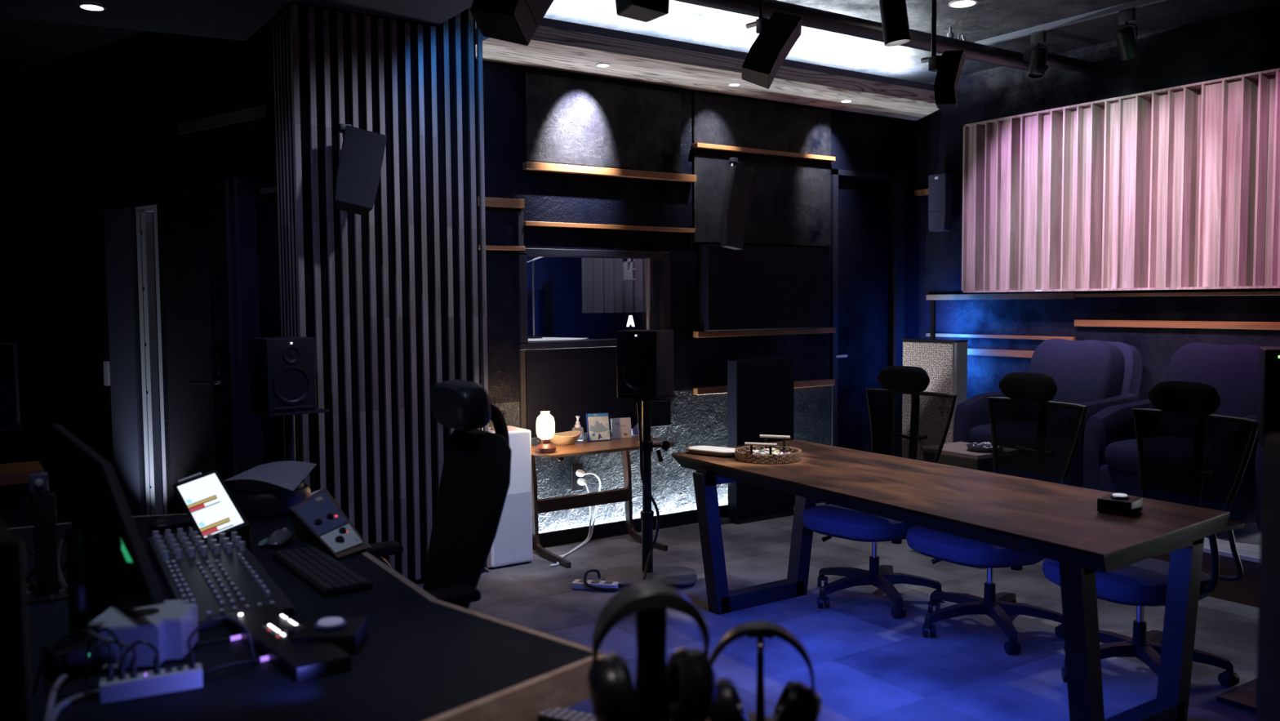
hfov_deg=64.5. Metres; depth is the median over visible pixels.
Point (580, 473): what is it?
plug
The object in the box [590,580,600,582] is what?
socket
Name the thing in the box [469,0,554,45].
speaker
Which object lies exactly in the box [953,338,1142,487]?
armchair
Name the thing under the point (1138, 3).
track
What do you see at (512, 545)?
air purifier
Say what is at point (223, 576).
mixing console
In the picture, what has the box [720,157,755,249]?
speaker
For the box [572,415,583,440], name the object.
pump bottle
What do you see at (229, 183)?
trim
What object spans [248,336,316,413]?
speaker
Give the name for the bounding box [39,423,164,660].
computer monitor
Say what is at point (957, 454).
side table
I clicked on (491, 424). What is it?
bottle
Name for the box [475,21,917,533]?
wall
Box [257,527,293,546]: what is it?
computer mouse
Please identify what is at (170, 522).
puck
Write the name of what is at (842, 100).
recessed light
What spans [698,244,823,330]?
wall panel
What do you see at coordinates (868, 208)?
door
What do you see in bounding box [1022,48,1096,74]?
ceiling pipe
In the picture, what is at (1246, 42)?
wall
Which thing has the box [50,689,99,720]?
cable
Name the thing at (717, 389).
trim
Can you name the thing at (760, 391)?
panel
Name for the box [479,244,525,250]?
trim
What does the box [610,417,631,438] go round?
case
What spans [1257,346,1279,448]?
monitor
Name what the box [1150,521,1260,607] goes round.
platform
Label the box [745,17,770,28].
mounting arm
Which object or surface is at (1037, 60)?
track spotlight
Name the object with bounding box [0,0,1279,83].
ceiling
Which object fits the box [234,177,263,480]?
trim
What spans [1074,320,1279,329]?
trim
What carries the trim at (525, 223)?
attached to the wall at (860, 142)
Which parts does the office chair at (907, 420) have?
lever, seat, tension knob, frame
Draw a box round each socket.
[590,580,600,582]
[603,581,613,583]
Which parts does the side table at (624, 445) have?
leg, leg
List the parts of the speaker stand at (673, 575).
plate, clamp knob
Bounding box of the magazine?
[637,439,674,443]
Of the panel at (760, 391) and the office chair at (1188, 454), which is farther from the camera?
the panel at (760, 391)
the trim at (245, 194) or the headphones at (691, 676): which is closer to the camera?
the headphones at (691, 676)
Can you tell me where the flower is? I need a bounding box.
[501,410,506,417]
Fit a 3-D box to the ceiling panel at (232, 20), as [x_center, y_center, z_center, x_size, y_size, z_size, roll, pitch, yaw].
[-1.547,-1.584,1.448,5.194,0.100,8.670,-3,4,-34]
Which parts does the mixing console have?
knob, knob, knob, knob, knob, knob, knob, knob, knob, knob, knob, knob, knob, knob, knob, knob, knob, knob, knob, knob, knob, knob, knob, knob, knob, knob, knob, knob, knob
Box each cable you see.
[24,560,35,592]
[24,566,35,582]
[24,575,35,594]
[31,635,137,694]
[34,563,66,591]
[44,629,113,691]
[44,663,118,720]
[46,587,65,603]
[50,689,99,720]
[57,538,67,590]
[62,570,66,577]
[84,626,124,680]
[123,640,159,672]
[182,634,241,669]
[187,614,255,666]
[202,655,268,676]
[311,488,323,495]
[550,482,591,565]
[559,471,600,556]
[583,402,659,591]
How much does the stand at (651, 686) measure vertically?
0.350 m
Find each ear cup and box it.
[586,655,624,720]
[689,648,716,720]
[709,689,729,720]
[793,684,819,720]
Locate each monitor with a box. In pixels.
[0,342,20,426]
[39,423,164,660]
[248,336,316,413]
[616,329,673,398]
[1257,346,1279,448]
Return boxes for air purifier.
[481,425,532,568]
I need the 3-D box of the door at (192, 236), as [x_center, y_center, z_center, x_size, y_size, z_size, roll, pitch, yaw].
[-2.630,0.086,5.992,0.730,2.160,0.144,2,4,37]
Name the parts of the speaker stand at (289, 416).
plate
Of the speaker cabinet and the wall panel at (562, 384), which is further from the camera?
the speaker cabinet
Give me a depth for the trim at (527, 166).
6.39 m
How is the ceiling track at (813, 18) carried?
hanging from the ceiling
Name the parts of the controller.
volume knob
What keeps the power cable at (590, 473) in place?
on the floor
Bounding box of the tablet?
[172,469,251,551]
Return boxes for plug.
[575,469,584,476]
[577,477,586,484]
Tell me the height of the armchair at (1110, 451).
0.991 m
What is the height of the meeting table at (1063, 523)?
0.813 m
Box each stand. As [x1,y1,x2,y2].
[248,407,329,461]
[604,394,697,586]
[634,608,671,720]
[747,634,773,720]
[1216,678,1256,712]
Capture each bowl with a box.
[547,430,581,444]
[965,442,992,452]
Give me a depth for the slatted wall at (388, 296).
5.26 m
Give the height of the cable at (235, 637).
0.010 m
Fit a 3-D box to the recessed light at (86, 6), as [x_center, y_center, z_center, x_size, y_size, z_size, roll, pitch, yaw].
[-2.672,-1.722,4.950,0.124,0.008,0.124,-3,4,-34]
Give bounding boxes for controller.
[224,604,351,681]
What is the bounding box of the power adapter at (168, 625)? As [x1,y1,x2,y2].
[87,599,199,666]
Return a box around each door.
[102,207,146,516]
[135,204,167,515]
[156,186,234,514]
[831,168,905,452]
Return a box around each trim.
[177,105,271,135]
[224,178,243,483]
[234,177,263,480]
[259,186,277,194]
[478,196,524,208]
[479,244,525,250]
[516,211,526,429]
[522,161,696,182]
[523,221,694,232]
[692,142,835,161]
[693,327,835,337]
[693,378,835,395]
[914,188,928,195]
[925,333,1075,340]
[926,293,1076,299]
[967,348,1034,357]
[1074,291,1279,297]
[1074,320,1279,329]
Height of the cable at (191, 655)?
0.122 m
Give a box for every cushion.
[968,423,991,443]
[1027,338,1124,403]
[1104,438,1138,472]
[1164,342,1261,417]
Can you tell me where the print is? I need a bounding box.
[589,420,608,432]
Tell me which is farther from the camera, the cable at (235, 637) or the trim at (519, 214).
the trim at (519, 214)
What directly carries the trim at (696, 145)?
attached to the wall at (860, 142)
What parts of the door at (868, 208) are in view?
handle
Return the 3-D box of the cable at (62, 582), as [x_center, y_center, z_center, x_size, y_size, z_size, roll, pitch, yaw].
[-1.486,0.550,2.672,0.244,0.128,0.059,2,4,32]
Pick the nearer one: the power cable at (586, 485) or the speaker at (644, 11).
the speaker at (644, 11)
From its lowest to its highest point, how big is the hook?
0.104 m
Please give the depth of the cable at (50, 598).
2.58 m
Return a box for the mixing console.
[147,526,294,630]
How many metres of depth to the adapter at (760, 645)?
1.77 m
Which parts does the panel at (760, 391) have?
foot rail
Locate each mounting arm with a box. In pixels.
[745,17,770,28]
[920,55,941,63]
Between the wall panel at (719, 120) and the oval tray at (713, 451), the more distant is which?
the wall panel at (719, 120)
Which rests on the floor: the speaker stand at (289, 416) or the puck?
the speaker stand at (289, 416)
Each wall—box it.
[0,17,284,516]
[272,1,490,583]
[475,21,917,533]
[915,3,1279,400]
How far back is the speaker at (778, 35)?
5.10 m
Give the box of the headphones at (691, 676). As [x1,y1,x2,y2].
[586,581,716,720]
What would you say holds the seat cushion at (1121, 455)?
on the armchair at (1110, 451)
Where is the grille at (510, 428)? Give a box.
[481,425,524,432]
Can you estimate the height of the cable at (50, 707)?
0.012 m
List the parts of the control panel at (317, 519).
knob, knob, knob, knob, knob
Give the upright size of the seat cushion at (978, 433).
0.170 m
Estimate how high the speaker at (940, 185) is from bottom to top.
0.429 m
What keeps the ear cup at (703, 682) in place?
on the headphones at (691, 676)
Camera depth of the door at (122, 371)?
6.50 m
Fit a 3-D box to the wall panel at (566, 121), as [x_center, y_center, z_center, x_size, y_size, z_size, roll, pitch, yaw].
[-0.218,-1.482,6.413,1.155,0.525,0.044,-3,4,-34]
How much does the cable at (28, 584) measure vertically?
0.068 m
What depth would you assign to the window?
6.45 m
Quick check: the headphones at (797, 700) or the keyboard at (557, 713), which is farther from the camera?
the keyboard at (557, 713)
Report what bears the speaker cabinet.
on the floor
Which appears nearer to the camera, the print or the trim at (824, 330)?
the print
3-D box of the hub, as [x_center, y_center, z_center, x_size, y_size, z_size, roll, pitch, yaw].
[-0.947,0.624,1.970,0.179,0.039,0.044,-2,4,-27]
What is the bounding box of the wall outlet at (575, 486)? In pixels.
[571,463,583,491]
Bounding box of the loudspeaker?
[1255,433,1279,720]
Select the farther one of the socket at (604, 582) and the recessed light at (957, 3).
the recessed light at (957, 3)
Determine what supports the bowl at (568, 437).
on the side table at (624, 445)
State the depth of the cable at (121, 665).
1.96 m
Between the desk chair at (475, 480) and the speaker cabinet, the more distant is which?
the speaker cabinet
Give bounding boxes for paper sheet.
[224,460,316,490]
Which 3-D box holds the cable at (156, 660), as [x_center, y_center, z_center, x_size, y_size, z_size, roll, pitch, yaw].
[-0.976,0.591,1.974,0.081,0.097,0.011,-1,3,-3]
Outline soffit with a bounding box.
[475,17,938,120]
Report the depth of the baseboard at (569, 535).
6.51 m
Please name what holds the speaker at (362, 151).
attached to the slatted wall at (388, 296)
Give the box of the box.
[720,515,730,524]
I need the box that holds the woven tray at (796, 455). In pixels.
[734,434,801,463]
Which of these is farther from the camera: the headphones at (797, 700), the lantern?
the lantern
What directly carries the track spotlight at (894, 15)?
hanging from the rod
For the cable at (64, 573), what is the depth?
2.82 m
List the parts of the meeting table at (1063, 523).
leg frame, talkback button, leg frame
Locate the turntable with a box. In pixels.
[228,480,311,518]
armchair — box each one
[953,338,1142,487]
[1083,342,1274,524]
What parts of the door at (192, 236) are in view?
raised panel, handle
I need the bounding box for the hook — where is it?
[957,33,965,40]
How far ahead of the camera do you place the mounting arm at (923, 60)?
5.23 m
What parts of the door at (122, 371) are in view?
strike plate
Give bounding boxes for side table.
[531,435,674,568]
[937,441,992,472]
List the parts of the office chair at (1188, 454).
seat, frame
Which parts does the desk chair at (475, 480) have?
backrest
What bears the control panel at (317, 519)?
on the desk at (421, 656)
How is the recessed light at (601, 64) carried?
attached to the soffit
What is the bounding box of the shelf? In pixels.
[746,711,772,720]
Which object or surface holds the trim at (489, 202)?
attached to the wall at (860, 142)
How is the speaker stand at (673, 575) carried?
on the floor
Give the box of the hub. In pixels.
[99,662,203,703]
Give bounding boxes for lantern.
[535,419,555,453]
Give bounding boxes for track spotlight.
[879,0,911,46]
[1027,31,1048,79]
[1115,8,1138,60]
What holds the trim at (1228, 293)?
attached to the wall at (1246, 42)
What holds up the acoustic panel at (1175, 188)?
in the wall at (1246, 42)
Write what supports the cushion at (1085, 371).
on the armchair at (1097, 375)
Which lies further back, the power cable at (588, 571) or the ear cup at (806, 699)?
the power cable at (588, 571)
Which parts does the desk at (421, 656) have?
talkback button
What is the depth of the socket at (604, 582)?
5.31 m
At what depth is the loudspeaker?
1.61 m
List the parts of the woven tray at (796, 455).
handle post, handle post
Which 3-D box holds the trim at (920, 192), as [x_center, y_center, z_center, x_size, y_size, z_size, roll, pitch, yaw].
[2.262,-1.329,8.008,0.034,0.046,0.219,-3,4,-34]
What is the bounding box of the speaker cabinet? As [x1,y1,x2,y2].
[902,337,968,443]
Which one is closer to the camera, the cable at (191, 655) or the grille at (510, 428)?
the cable at (191, 655)
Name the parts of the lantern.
bulb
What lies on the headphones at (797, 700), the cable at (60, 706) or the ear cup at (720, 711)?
the ear cup at (720, 711)
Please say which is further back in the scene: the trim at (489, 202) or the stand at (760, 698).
the trim at (489, 202)
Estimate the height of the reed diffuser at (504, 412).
0.191 m
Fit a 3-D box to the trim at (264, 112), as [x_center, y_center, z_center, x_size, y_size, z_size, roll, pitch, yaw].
[-2.386,-1.370,5.806,0.900,0.065,0.038,2,4,37]
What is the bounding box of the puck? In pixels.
[146,514,191,529]
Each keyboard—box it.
[271,545,373,596]
[537,706,595,720]
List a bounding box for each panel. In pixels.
[0,0,473,40]
[289,487,373,557]
[522,72,680,173]
[524,346,671,438]
[693,92,831,156]
[693,148,831,247]
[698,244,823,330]
[727,357,794,524]
[961,67,1279,292]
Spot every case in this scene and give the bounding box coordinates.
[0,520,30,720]
[586,412,610,441]
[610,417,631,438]
[631,420,642,434]
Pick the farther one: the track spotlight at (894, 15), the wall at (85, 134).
the wall at (85, 134)
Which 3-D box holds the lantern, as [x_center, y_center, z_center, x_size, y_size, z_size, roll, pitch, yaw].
[-0.548,0.413,5.884,0.120,0.236,0.120,-3,4,-34]
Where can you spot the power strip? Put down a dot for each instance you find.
(577, 583)
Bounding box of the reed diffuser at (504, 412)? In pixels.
[489,395,506,430]
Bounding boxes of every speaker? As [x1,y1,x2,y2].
[333,123,386,215]
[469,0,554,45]
[615,0,669,22]
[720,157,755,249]
[742,0,801,88]
[928,0,965,109]
[928,173,952,231]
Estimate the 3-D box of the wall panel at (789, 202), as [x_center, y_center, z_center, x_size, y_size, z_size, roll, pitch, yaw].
[0.889,-1.135,7.202,1.275,0.625,0.019,-3,4,-34]
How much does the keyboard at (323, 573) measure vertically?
0.021 m
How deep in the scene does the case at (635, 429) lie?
6.64 m
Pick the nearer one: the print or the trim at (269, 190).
the trim at (269, 190)
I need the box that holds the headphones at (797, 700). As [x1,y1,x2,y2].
[706,620,822,720]
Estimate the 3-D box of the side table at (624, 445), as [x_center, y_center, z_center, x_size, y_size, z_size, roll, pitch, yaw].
[-0.227,0.832,6.149,0.985,0.633,0.501,-3,4,-34]
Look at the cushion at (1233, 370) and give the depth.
5.77 m
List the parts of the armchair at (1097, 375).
armrest, armrest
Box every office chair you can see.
[801,365,956,617]
[906,372,1088,653]
[1042,381,1257,686]
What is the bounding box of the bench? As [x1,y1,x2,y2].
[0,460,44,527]
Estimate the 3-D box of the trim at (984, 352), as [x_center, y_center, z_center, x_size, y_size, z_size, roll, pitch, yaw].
[2.753,-0.049,7.375,0.034,0.049,1.030,-3,4,-34]
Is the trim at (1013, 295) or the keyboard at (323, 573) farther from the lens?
the trim at (1013, 295)
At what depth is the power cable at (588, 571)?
5.42 m
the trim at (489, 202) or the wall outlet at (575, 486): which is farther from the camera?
the wall outlet at (575, 486)
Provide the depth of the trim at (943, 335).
7.47 m
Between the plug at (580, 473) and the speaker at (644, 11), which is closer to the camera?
the speaker at (644, 11)
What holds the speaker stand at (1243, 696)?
on the floor
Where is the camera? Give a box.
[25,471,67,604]
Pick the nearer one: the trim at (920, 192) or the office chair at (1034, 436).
the office chair at (1034, 436)
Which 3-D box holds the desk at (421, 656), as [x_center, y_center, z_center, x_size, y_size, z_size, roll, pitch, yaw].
[-1.321,0.965,2.476,1.765,0.807,2.649,-3,4,-34]
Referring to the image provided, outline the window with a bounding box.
[516,248,670,350]
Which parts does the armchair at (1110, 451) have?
armrest, armrest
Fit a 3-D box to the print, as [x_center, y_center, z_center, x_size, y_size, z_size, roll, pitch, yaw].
[-0.259,0.412,6.353,0.125,0.078,0.001,-2,-8,-20]
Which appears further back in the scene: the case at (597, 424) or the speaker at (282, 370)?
the case at (597, 424)
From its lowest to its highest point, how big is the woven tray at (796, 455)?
0.095 m
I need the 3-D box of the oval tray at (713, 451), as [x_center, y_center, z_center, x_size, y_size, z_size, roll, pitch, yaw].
[0.369,0.447,5.003,0.320,0.025,0.170,2,4,38]
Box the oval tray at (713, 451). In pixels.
[684,445,744,457]
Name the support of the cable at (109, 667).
attached to the hub
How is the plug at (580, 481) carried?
attached to the wall outlet at (575, 486)
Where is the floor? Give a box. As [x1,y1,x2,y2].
[0,498,1258,720]
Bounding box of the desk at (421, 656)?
[8,513,602,720]
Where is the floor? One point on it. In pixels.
(868, 664)
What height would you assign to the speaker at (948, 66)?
0.740 m
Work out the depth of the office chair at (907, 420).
5.14 m
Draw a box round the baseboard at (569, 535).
[532,494,822,549]
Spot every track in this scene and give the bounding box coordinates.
[672,0,1048,71]
[974,0,1167,45]
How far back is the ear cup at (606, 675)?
1.61 m
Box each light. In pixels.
[77,2,106,11]
[595,62,610,66]
[727,82,741,86]
[840,99,852,102]
[948,0,977,8]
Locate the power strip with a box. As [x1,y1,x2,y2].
[572,578,618,591]
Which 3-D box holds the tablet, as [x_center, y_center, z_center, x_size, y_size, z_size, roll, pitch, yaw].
[-1.333,0.469,3.153,0.166,0.219,0.293,-3,4,-35]
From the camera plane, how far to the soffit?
6.29 m
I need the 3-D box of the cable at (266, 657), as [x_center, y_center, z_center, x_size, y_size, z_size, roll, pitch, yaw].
[-0.832,0.629,2.107,0.036,0.010,0.166,3,5,43]
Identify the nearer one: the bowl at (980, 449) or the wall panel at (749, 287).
the bowl at (980, 449)
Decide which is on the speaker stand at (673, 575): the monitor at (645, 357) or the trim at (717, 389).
the monitor at (645, 357)
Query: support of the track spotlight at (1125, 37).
hanging from the track at (1138, 3)
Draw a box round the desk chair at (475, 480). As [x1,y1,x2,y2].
[364,379,511,608]
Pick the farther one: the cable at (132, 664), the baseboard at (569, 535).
the baseboard at (569, 535)
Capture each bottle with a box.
[490,422,494,430]
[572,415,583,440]
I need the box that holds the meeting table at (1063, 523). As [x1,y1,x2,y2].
[671,439,1230,720]
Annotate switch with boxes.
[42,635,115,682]

